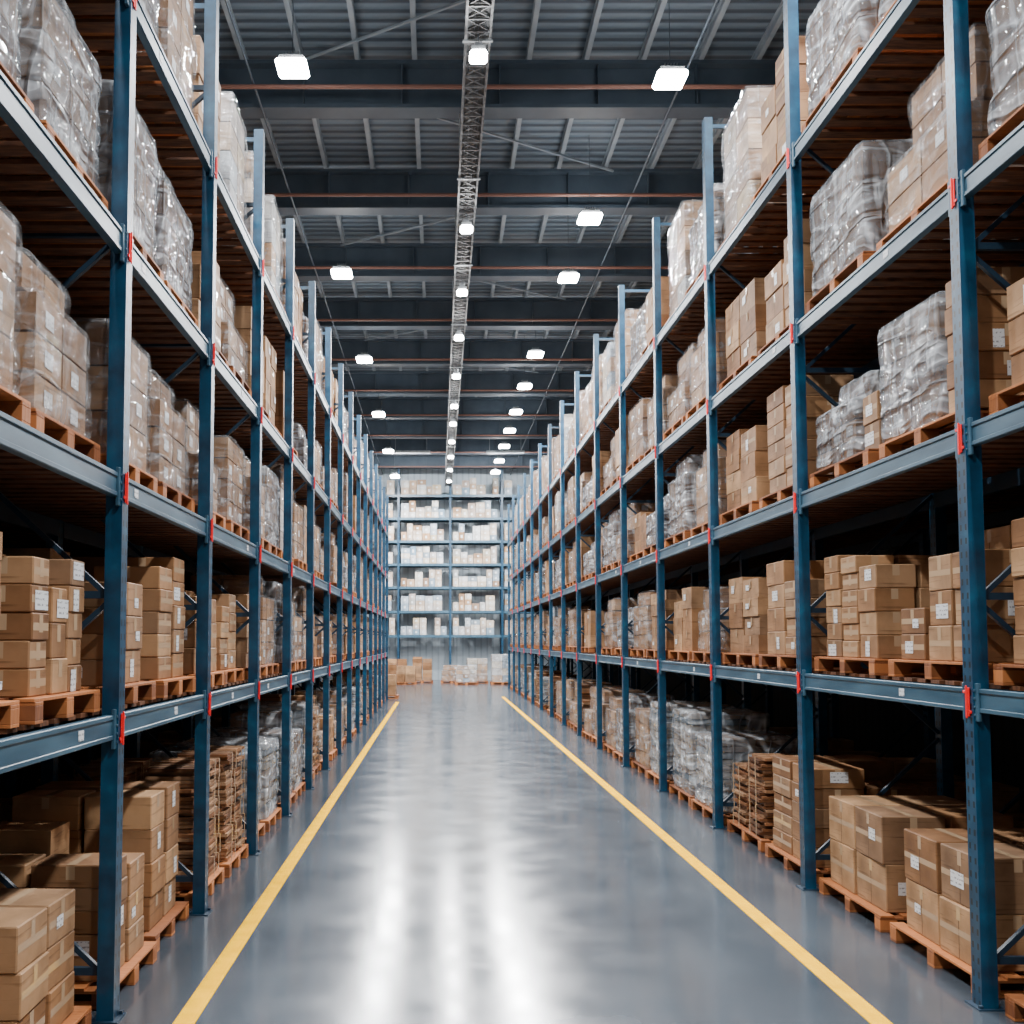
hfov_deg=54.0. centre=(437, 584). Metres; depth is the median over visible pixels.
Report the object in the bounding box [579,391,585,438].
load
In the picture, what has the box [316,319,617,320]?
pipe
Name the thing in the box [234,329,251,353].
cardboard box
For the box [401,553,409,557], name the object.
carton
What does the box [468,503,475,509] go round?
carton
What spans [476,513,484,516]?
carton
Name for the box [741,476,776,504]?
cardboard box
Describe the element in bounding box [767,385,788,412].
cardboard box
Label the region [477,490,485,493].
carton
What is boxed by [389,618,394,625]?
carton
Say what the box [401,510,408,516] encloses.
carton
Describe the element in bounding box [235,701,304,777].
load
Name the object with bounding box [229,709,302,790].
load
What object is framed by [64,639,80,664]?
cardboard box
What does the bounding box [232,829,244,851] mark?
bundle
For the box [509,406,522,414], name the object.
lamp
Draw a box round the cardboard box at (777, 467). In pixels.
[769,455,786,479]
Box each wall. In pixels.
[0,542,344,797]
[355,469,547,679]
[553,506,1023,812]
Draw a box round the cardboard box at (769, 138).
[762,116,777,161]
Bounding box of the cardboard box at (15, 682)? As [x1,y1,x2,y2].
[0,668,45,696]
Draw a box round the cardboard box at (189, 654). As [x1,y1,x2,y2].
[183,648,195,673]
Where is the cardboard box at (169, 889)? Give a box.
[162,876,175,915]
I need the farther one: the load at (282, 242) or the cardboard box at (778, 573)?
the load at (282, 242)
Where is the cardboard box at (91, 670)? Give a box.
[78,660,125,685]
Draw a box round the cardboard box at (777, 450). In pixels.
[768,438,785,462]
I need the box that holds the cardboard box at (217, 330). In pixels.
[215,322,220,351]
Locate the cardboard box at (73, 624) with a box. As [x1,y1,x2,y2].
[63,612,81,638]
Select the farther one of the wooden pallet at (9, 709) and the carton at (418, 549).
the carton at (418, 549)
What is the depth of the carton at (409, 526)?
49.90 m
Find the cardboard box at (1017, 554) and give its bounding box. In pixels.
[1011,547,1023,576]
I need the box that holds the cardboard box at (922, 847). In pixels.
[904,828,1006,893]
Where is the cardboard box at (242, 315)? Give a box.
[232,306,251,330]
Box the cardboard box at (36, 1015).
[0,997,45,1023]
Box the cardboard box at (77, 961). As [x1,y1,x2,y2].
[74,942,124,981]
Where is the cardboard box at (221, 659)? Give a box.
[216,654,227,669]
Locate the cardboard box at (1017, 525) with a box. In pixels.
[1011,518,1023,548]
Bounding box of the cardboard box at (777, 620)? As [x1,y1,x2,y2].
[767,608,787,631]
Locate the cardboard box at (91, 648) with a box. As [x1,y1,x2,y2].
[80,634,102,659]
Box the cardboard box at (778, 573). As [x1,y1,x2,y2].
[766,560,824,586]
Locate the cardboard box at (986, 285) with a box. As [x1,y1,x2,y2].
[945,266,1023,309]
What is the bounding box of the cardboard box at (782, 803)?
[774,791,791,816]
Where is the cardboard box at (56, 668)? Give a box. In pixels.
[45,658,67,694]
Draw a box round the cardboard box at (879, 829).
[855,806,944,864]
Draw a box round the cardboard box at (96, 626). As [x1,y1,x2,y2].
[81,608,103,633]
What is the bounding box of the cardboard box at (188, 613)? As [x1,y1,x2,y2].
[184,596,196,621]
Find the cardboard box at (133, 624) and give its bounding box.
[126,616,142,649]
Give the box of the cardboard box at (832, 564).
[824,555,854,573]
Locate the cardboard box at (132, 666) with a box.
[125,649,140,683]
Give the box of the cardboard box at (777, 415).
[767,403,785,429]
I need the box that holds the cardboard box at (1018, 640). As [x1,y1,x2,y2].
[1013,635,1023,664]
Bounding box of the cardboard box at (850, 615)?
[842,607,860,623]
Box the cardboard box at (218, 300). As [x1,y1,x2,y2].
[215,291,220,327]
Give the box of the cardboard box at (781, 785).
[773,773,792,798]
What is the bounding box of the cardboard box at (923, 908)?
[906,878,942,945]
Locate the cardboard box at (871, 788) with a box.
[864,781,919,796]
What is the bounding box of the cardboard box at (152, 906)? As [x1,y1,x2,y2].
[143,888,162,930]
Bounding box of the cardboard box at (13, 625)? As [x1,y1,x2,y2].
[0,612,48,639]
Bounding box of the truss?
[445,0,494,486]
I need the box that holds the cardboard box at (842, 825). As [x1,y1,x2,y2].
[829,795,911,849]
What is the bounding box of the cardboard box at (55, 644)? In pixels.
[0,623,65,658]
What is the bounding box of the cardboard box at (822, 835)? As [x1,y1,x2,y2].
[792,819,829,847]
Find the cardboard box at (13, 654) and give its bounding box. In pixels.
[0,641,45,668]
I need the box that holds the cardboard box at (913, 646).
[901,634,929,659]
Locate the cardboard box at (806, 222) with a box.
[784,219,811,261]
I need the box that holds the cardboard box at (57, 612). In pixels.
[46,587,67,622]
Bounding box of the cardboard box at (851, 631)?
[844,624,860,640]
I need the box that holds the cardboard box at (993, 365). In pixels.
[947,351,1012,390]
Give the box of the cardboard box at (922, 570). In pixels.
[915,564,928,587]
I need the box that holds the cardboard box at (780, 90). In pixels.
[775,65,809,116]
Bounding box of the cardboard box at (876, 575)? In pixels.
[859,564,915,589]
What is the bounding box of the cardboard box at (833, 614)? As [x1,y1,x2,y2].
[826,606,842,623]
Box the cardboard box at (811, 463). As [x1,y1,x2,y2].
[787,460,834,485]
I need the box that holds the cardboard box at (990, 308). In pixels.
[945,295,1010,336]
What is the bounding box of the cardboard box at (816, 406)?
[786,396,840,426]
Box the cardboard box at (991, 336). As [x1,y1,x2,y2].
[947,322,1008,362]
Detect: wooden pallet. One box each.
[0,61,33,120]
[0,120,107,220]
[0,385,30,425]
[0,689,99,724]
[0,700,19,728]
[16,233,163,282]
[30,408,99,462]
[61,1006,91,1023]
[65,280,197,326]
[73,15,153,68]
[74,941,156,1009]
[81,681,155,707]
[100,454,157,492]
[135,81,193,147]
[140,676,195,697]
[144,901,188,951]
[157,481,194,512]
[161,166,221,205]
[175,867,224,907]
[183,671,224,686]
[187,214,234,238]
[195,504,225,528]
[216,346,228,366]
[216,668,243,683]
[217,844,248,877]
[219,265,251,265]
[226,520,249,541]
[228,365,251,396]
[235,665,266,678]
[242,823,264,843]
[259,807,281,831]
[261,537,269,551]
[261,663,278,675]
[263,407,269,420]
[268,661,295,672]
[270,543,282,558]
[277,793,295,807]
[292,782,304,799]
[293,559,306,571]
[294,660,305,669]
[313,657,321,665]
[313,763,320,777]
[315,570,322,579]
[322,655,335,662]
[329,749,336,760]
[332,654,345,659]
[342,737,345,746]
[352,728,356,736]
[388,694,398,698]
[397,681,416,684]
[455,681,477,684]
[468,680,487,683]
[490,681,510,684]
[552,646,560,649]
[566,646,576,651]
[567,721,574,729]
[581,573,590,581]
[581,647,607,652]
[582,731,594,740]
[589,494,600,505]
[592,736,606,745]
[599,399,610,415]
[601,483,610,495]
[601,563,612,573]
[601,648,614,654]
[603,743,615,755]
[611,474,619,486]
[613,557,629,568]
[613,751,635,764]
[615,648,635,655]
[626,455,643,473]
[630,551,642,561]
[630,649,651,656]
[631,760,650,776]
[641,337,652,356]
[643,543,655,556]
[644,444,654,457]
[646,650,667,658]
[646,770,673,789]
[663,416,685,440]
[664,296,736,324]
[664,530,690,547]
[668,650,704,660]
[669,784,694,806]
[685,267,770,297]
[686,391,718,419]
[690,518,733,536]
[691,799,734,825]
[692,651,751,662]
[717,205,809,259]
[719,356,757,390]
[720,500,775,524]
[722,653,795,665]
[727,820,772,852]
[751,151,848,203]
[758,314,805,355]
[759,480,829,508]
[759,654,923,669]
[765,843,830,883]
[802,47,944,139]
[805,251,950,313]
[810,448,903,487]
[814,657,955,675]
[819,877,906,932]
[870,0,992,49]
[876,180,1023,259]
[879,408,988,459]
[888,659,1013,682]
[890,922,1023,997]
[979,104,1023,164]
[989,381,1023,414]
[993,664,1023,685]
[1005,994,1023,1021]
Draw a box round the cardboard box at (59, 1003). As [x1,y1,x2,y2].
[45,971,74,1023]
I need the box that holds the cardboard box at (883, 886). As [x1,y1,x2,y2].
[857,851,906,912]
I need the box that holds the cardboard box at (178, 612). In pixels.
[171,605,184,629]
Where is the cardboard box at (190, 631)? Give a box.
[184,622,195,647]
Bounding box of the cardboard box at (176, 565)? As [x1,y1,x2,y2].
[127,557,183,582]
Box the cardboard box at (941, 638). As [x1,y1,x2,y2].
[929,625,953,660]
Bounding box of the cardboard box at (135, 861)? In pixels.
[73,853,143,895]
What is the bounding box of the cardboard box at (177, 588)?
[171,581,183,605]
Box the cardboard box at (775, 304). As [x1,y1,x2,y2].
[766,285,783,323]
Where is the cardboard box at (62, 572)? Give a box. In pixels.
[48,559,84,586]
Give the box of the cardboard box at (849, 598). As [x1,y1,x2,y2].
[842,589,859,607]
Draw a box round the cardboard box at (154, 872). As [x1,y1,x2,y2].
[143,854,164,896]
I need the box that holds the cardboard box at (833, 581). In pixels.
[824,572,842,590]
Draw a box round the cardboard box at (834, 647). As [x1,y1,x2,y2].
[827,640,843,656]
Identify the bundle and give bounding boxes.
[73,763,141,780]
[90,758,155,779]
[140,764,209,787]
[156,758,219,778]
[176,870,192,889]
[177,750,236,771]
[178,808,193,828]
[178,828,192,848]
[178,849,208,869]
[179,788,193,807]
[189,746,244,764]
[208,852,218,876]
[209,776,218,798]
[209,795,218,817]
[209,814,218,836]
[209,833,220,855]
[212,803,234,824]
[213,786,235,806]
[214,768,234,788]
[214,838,235,860]
[215,821,235,842]
[229,796,243,816]
[230,762,243,781]
[231,779,244,798]
[231,812,244,834]
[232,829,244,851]
[259,694,281,700]
[291,695,315,705]
[313,714,317,724]
[313,734,317,744]
[313,754,318,765]
[335,671,346,676]
[360,675,373,680]
[536,672,548,676]
[553,672,568,676]
[553,676,561,681]
[575,684,595,691]
[575,692,591,698]
[582,700,590,706]
[582,707,591,714]
[603,685,621,686]
[732,763,750,781]
[732,778,751,796]
[733,793,754,811]
[733,806,752,825]
[746,753,796,773]
[747,769,772,788]
[747,784,773,805]
[748,817,773,838]
[749,801,774,821]
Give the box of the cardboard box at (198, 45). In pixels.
[192,35,203,84]
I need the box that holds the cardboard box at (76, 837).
[69,827,84,853]
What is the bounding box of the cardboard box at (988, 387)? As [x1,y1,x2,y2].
[949,379,1023,413]
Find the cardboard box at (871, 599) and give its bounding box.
[858,588,914,611]
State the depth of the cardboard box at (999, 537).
6.45 m
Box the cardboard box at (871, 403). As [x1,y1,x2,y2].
[863,390,880,426]
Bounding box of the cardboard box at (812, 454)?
[785,439,819,468]
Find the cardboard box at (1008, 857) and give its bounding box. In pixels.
[940,843,1023,914]
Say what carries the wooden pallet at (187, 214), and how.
on the rack at (53, 495)
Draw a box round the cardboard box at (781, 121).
[777,92,808,141]
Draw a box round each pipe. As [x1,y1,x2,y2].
[220,84,774,88]
[225,0,382,473]
[264,193,702,196]
[294,266,669,268]
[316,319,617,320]
[331,358,592,360]
[344,389,585,390]
[353,414,564,415]
[353,435,558,435]
[368,452,547,452]
[373,466,537,466]
[510,0,717,474]
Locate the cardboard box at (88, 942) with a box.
[74,921,124,957]
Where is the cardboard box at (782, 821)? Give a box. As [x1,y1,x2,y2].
[773,809,792,835]
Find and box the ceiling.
[193,0,823,396]
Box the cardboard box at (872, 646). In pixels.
[861,635,901,658]
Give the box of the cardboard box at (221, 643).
[215,638,226,653]
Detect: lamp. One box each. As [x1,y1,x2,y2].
[275,30,309,78]
[331,263,352,278]
[356,295,372,362]
[372,408,384,416]
[383,419,393,452]
[390,473,399,477]
[392,439,429,453]
[448,452,453,458]
[449,436,454,443]
[450,418,455,425]
[451,400,457,408]
[452,369,459,378]
[454,330,463,340]
[457,283,466,295]
[460,214,472,233]
[469,35,487,63]
[486,439,524,453]
[491,465,499,473]
[494,456,503,462]
[499,441,509,448]
[504,396,515,432]
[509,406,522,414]
[517,335,531,389]
[527,330,543,357]
[558,260,578,282]
[577,160,602,224]
[652,10,687,89]
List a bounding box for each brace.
[305,0,464,60]
[341,216,454,245]
[365,330,421,340]
[436,118,613,171]
[478,281,565,299]
[504,367,537,372]
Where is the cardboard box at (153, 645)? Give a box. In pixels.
[140,634,170,656]
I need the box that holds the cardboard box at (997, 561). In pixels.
[952,549,1016,588]
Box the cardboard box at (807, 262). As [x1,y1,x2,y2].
[783,244,813,286]
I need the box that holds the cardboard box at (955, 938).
[939,896,1023,971]
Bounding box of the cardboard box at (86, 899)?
[37,876,127,910]
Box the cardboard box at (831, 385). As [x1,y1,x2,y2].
[785,375,853,407]
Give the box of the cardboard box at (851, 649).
[843,641,860,657]
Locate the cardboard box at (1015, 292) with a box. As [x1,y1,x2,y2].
[1007,278,1023,320]
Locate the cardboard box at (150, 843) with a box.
[84,822,163,862]
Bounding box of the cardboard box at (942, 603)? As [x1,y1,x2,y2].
[930,590,955,625]
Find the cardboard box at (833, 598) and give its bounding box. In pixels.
[826,589,842,606]
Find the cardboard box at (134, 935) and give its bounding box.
[124,915,143,961]
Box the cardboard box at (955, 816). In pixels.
[918,806,1013,828]
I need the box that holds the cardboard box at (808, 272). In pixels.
[784,268,812,309]
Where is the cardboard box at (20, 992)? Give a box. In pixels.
[0,951,48,1020]
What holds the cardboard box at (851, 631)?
on the cardboard box at (851, 649)
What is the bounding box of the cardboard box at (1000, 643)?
[953,625,1014,662]
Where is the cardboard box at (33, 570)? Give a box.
[0,556,48,585]
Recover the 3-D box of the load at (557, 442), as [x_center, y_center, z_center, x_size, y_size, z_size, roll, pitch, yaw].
[3.553,-3.335,26.105,1.013,1.020,1.023,0,-3,-1]
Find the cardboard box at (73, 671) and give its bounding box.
[67,665,81,691]
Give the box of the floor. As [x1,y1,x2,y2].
[74,680,1023,1023]
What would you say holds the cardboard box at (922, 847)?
on the cardboard box at (923, 908)
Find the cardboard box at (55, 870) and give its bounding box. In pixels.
[31,854,126,887]
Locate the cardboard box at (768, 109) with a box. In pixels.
[761,84,775,134]
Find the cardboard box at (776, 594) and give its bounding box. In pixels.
[768,584,785,608]
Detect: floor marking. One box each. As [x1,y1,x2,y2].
[173,702,398,1023]
[502,697,892,1023]
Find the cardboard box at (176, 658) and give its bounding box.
[170,653,182,677]
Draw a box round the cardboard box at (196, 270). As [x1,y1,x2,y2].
[188,264,200,300]
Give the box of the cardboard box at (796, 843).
[793,837,830,867]
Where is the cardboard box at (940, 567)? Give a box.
[928,554,955,590]
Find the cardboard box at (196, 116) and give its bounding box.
[193,114,202,134]
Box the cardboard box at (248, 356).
[245,352,251,374]
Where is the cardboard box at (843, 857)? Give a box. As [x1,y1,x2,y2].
[830,838,857,893]
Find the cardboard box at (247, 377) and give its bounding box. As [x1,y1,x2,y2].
[245,375,250,388]
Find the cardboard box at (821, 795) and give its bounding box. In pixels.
[792,781,863,807]
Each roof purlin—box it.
[220,0,356,396]
[283,0,381,396]
[346,0,405,396]
[409,0,428,396]
[452,0,475,370]
[475,0,540,396]
[522,0,667,396]
[546,0,730,396]
[569,0,782,396]
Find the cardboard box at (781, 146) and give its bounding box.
[777,121,822,167]
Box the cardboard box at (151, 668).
[140,656,170,679]
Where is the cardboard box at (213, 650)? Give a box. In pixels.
[211,648,216,671]
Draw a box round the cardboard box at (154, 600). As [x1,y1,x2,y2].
[142,589,172,612]
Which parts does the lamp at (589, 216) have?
suspension rod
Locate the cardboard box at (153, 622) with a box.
[142,612,170,633]
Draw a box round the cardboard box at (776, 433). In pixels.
[767,420,786,446]
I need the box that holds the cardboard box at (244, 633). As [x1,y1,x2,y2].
[236,623,248,637]
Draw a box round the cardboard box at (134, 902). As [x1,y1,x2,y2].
[124,884,143,928]
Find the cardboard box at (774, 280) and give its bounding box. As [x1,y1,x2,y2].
[765,259,783,300]
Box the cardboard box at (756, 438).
[741,425,767,458]
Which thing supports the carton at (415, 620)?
on the carton at (415, 626)
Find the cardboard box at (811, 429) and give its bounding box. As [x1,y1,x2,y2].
[785,418,818,447]
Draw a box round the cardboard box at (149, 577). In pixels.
[93,566,171,590]
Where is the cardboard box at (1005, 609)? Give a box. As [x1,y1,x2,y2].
[955,587,1015,624]
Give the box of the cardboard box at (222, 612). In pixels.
[216,606,228,622]
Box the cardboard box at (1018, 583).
[1013,577,1023,605]
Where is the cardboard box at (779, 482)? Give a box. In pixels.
[770,473,792,493]
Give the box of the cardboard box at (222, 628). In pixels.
[215,622,228,637]
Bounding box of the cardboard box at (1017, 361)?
[1011,351,1023,385]
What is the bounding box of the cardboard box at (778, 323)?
[766,309,785,343]
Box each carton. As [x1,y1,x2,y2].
[385,503,392,509]
[385,510,392,516]
[385,572,392,578]
[385,579,392,585]
[387,480,394,487]
[387,488,394,493]
[388,552,392,557]
[389,526,393,532]
[389,533,393,539]
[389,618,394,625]
[389,626,394,634]
[401,480,408,487]
[401,488,408,493]
[401,503,408,509]
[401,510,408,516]
[401,532,406,539]
[401,548,409,552]
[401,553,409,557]
[401,558,409,562]
[401,578,406,585]
[401,596,408,602]
[401,603,408,610]
[401,626,406,634]
[407,524,412,531]
[407,532,412,539]
[407,579,414,585]
[407,626,412,634]
[409,480,416,487]
[409,488,416,493]
[409,501,415,505]
[409,506,415,511]
[409,512,415,516]
[409,594,415,599]
[409,599,415,604]
[409,605,415,610]
[410,547,415,554]
[410,555,415,562]
[413,526,421,529]
[413,530,421,534]
[413,535,421,539]
[413,618,419,623]
[413,624,419,628]
[413,629,419,634]
[415,572,422,578]
[415,579,422,585]
[416,508,424,512]
[416,513,424,516]
[416,547,422,551]
[416,552,422,557]
[416,558,422,562]
[416,596,424,600]
[416,601,424,605]
[416,606,424,610]
[417,480,425,484]
[417,485,425,489]
[417,490,425,493]
[420,618,425,623]
[420,624,425,628]
[420,629,425,634]
[422,526,429,532]
[422,533,429,539]
[423,547,429,552]
[423,552,429,557]
[423,558,429,562]
[423,578,428,585]
[425,506,431,511]
[425,512,431,516]
[425,596,432,602]
[425,603,432,610]
[426,486,431,493]
[429,570,434,577]
[429,578,434,585]
[430,524,436,528]
[430,529,436,534]
[430,535,436,539]
[430,552,435,557]
[430,558,435,562]
[432,490,440,493]
[432,501,437,505]
[432,506,437,511]
[432,512,437,516]
[433,485,440,489]
[433,596,441,600]
[433,601,441,605]
[433,606,441,610]
[435,570,441,574]
[435,575,441,580]
[435,581,441,585]
[435,618,439,625]
[435,626,439,634]
[437,529,443,534]
[437,535,443,539]
[437,552,442,557]
[437,558,442,562]
[439,509,443,516]
[441,626,445,634]
[453,485,460,489]
[453,490,461,493]
[453,508,461,512]
[453,513,461,516]
[453,532,457,539]
[453,549,459,555]
[453,556,459,562]
[453,570,457,577]
[453,578,457,585]
[453,602,457,610]
[453,618,457,625]
[453,626,457,634]
[459,524,463,531]
[459,532,463,539]
[459,576,467,581]
[459,582,467,585]
[459,594,463,601]
[459,602,463,610]
[459,626,464,634]
[461,552,466,557]
[461,558,466,562]
[462,480,468,487]
[462,488,469,493]
[462,509,467,516]
[465,533,471,539]
[465,594,470,598]
[465,599,470,604]
[465,605,470,610]
[465,618,470,625]
[465,626,470,634]
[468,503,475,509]
[468,510,475,516]
[468,555,472,562]
[468,576,476,581]
[468,582,476,585]
[470,478,475,483]
[470,484,475,488]
[470,489,475,493]
[471,620,479,624]
[471,625,479,629]
[471,630,479,634]
[472,603,478,610]
[473,526,479,532]
[473,533,479,539]
[473,553,481,558]
[473,558,481,562]
[476,485,484,489]
[476,503,484,507]
[476,508,484,512]
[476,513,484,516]
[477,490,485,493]
[477,576,485,581]
[477,582,485,585]
[480,602,484,610]
[480,618,485,625]
[480,626,485,634]
[481,526,489,529]
[481,530,489,534]
[481,535,489,539]
[483,549,489,555]
[483,556,490,562]
[485,501,490,508]
[485,509,490,516]
[485,596,494,600]
[486,570,491,577]
[486,578,491,585]
[486,601,494,605]
[486,606,494,610]
[486,620,493,627]
[486,628,493,634]
[490,524,495,528]
[490,529,495,534]
[490,535,495,539]
[491,509,496,516]
[491,547,496,554]
[491,555,496,562]
[492,478,497,486]
[492,486,497,493]
[492,570,498,575]
[492,575,498,580]
[492,581,498,585]
[504,480,511,487]
[504,488,511,493]
[504,532,507,539]
[504,620,511,627]
[504,628,511,634]
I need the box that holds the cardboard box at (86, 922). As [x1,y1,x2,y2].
[73,898,125,933]
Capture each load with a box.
[0,0,22,86]
[0,0,101,191]
[0,210,15,390]
[10,251,86,435]
[68,321,147,471]
[73,0,159,51]
[95,79,159,263]
[135,0,192,123]
[145,371,184,492]
[148,744,261,836]
[155,161,193,312]
[171,401,217,512]
[176,736,278,819]
[190,575,273,663]
[191,93,244,230]
[200,152,253,241]
[210,727,293,802]
[213,437,242,525]
[219,280,244,380]
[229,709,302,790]
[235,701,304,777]
[241,458,264,538]
[261,465,279,547]
[263,581,293,662]
[264,196,279,297]
[265,465,283,551]
[279,240,285,308]
[282,588,305,658]
[291,603,301,660]
[292,492,302,560]
[293,423,306,468]
[297,690,343,737]
[302,311,307,359]
[313,706,322,759]
[314,515,318,571]
[314,617,322,656]
[315,322,321,387]
[315,441,323,487]
[315,447,319,482]
[315,525,323,574]
[315,614,346,616]
[316,616,336,653]
[316,686,361,720]
[319,533,336,582]
[319,709,335,745]
[321,358,324,396]
[331,469,337,503]
[331,470,333,499]
[333,677,362,694]
[337,473,347,521]
[342,698,355,730]
[343,405,347,442]
[343,552,353,590]
[343,557,347,588]
[344,706,346,734]
[352,556,355,591]
[352,614,362,650]
[353,438,355,463]
[355,441,362,478]
[360,558,362,597]
[360,615,362,650]
[360,670,381,689]
[360,695,362,718]
[361,513,362,539]
[367,459,368,491]
[367,618,373,649]
[367,633,368,650]
[367,691,368,712]
[372,674,381,700]
[378,531,378,561]
[442,665,459,680]
[456,666,475,681]
[467,658,486,680]
[491,654,511,681]
[511,583,520,607]
[511,665,517,685]
[516,542,521,568]
[516,584,520,605]
[516,626,521,643]
[517,664,537,688]
[520,581,523,603]
[520,618,528,643]
[521,495,526,522]
[521,540,526,563]
[521,665,545,692]
[522,621,528,643]
[526,494,527,516]
[526,535,529,560]
[526,572,530,600]
[527,618,530,643]
[527,666,553,694]
[528,486,529,513]
[528,617,535,643]
[528,672,535,696]
[529,530,538,557]
[529,572,537,599]
[533,471,537,506]
[534,536,536,552]
[534,615,538,644]
[534,670,559,699]
[535,567,542,596]
[536,478,537,502]
[536,536,538,550]
[536,616,538,644]
[538,562,544,594]
[539,676,574,704]
[542,456,547,494]
[542,517,548,544]
[543,611,548,644]
[544,462,547,491]
[544,526,548,542]
[552,438,555,478]
[553,559,558,589]
[553,607,588,644]
[554,435,559,476]
[554,608,587,645]
[555,492,567,532]
[555,551,560,588]
[557,681,567,714]
[564,414,574,462]
[565,499,567,524]
[566,679,595,718]
[568,418,574,456]
[568,476,575,521]
[569,542,575,582]
[569,610,608,645]
[570,682,611,722]
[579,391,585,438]
[580,472,592,511]
[582,380,592,435]
[583,475,592,508]
[583,542,594,575]
[584,687,632,734]
[593,355,603,423]
[595,690,644,740]
[601,522,608,567]
[603,342,615,406]
[603,509,619,566]
[604,437,616,487]
[605,599,645,647]
[607,697,621,748]
[615,310,638,390]
[616,503,654,560]
[616,693,674,757]
[617,607,639,647]
[629,399,651,463]
[630,301,646,372]
[634,592,656,648]
[635,708,650,767]
[646,495,669,546]
[648,375,678,448]
[649,700,733,779]
[667,454,702,537]
[668,344,697,427]
[669,201,720,316]
[671,707,769,795]
[689,183,783,285]
[691,319,726,406]
[695,731,797,812]
[696,442,733,525]
[699,589,730,651]
[724,88,803,236]
[805,0,917,117]
[809,139,994,295]
[815,370,879,473]
[878,0,984,23]
[878,291,954,444]
[888,26,1023,231]
[985,0,1023,134]
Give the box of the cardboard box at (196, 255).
[191,251,219,293]
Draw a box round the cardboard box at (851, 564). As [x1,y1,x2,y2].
[841,555,893,574]
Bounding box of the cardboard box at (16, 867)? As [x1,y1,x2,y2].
[0,854,45,887]
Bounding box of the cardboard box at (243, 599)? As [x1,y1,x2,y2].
[231,594,248,608]
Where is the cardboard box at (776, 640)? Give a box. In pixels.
[767,631,787,654]
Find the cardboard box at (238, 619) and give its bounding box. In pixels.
[235,609,248,623]
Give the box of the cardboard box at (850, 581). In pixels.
[843,572,859,590]
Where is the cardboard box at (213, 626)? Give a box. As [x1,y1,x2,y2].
[211,623,216,647]
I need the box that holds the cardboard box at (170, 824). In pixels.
[163,812,178,851]
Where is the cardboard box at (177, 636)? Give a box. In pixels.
[168,629,183,653]
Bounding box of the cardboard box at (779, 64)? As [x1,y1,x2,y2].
[775,36,807,87]
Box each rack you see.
[0,0,388,1023]
[345,468,555,669]
[507,0,1023,1011]
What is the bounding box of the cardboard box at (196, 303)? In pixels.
[191,298,200,329]
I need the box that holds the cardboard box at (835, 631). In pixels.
[827,623,843,639]
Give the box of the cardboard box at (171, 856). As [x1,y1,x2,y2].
[163,843,177,883]
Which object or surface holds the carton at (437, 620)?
on the carton at (437, 628)
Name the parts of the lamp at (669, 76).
suspension rod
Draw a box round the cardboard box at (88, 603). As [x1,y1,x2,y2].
[83,582,126,608]
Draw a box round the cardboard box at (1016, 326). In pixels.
[1008,314,1023,355]
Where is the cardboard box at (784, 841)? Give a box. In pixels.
[773,827,792,854]
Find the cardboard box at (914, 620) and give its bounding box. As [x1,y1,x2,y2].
[901,608,930,633]
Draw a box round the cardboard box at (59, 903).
[0,888,74,948]
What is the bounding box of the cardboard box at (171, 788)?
[123,781,179,818]
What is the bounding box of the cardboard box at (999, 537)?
[984,525,1012,548]
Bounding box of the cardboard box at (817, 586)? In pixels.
[784,579,825,599]
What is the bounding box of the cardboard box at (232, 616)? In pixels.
[228,613,235,631]
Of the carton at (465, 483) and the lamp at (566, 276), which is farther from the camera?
the carton at (465, 483)
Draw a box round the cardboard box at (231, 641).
[227,632,235,649]
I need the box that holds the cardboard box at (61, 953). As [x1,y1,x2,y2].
[46,930,73,990]
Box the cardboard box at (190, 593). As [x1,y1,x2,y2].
[184,590,193,595]
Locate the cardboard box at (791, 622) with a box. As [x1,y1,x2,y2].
[787,617,826,636]
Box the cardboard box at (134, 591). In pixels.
[126,582,142,616]
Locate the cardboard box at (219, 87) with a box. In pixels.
[218,81,220,121]
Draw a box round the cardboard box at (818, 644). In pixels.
[786,636,827,655]
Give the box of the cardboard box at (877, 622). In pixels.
[860,611,901,634]
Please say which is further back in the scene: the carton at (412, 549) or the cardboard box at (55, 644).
the carton at (412, 549)
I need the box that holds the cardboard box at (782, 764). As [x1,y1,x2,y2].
[772,755,839,779]
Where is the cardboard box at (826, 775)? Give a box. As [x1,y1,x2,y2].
[793,762,864,788]
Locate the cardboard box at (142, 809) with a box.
[84,790,164,829]
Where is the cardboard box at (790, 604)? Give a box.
[785,598,826,617]
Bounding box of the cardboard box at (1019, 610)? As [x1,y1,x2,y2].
[1015,606,1023,634]
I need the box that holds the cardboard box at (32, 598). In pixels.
[0,584,47,612]
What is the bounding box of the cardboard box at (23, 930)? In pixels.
[0,907,46,973]
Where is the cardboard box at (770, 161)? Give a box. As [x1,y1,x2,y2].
[761,143,777,184]
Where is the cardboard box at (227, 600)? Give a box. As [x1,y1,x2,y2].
[212,594,235,612]
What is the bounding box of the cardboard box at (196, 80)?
[192,75,202,123]
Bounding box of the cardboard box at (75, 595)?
[47,585,83,612]
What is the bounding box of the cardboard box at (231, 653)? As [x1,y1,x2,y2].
[227,650,235,668]
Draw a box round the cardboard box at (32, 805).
[12,790,95,829]
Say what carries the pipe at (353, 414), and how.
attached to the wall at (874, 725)
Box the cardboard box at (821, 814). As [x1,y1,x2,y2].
[792,800,828,827]
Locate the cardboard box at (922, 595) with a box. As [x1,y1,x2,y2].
[914,588,931,607]
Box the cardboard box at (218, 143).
[217,119,219,157]
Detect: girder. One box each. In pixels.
[218,60,776,117]
[264,169,724,214]
[294,243,669,280]
[303,297,645,329]
[321,339,614,366]
[332,371,592,395]
[343,397,574,418]
[353,419,559,438]
[355,439,547,454]
[368,455,547,468]
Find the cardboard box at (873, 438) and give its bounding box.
[865,419,904,449]
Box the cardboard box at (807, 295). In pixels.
[785,292,812,325]
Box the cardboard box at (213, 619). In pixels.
[211,599,215,623]

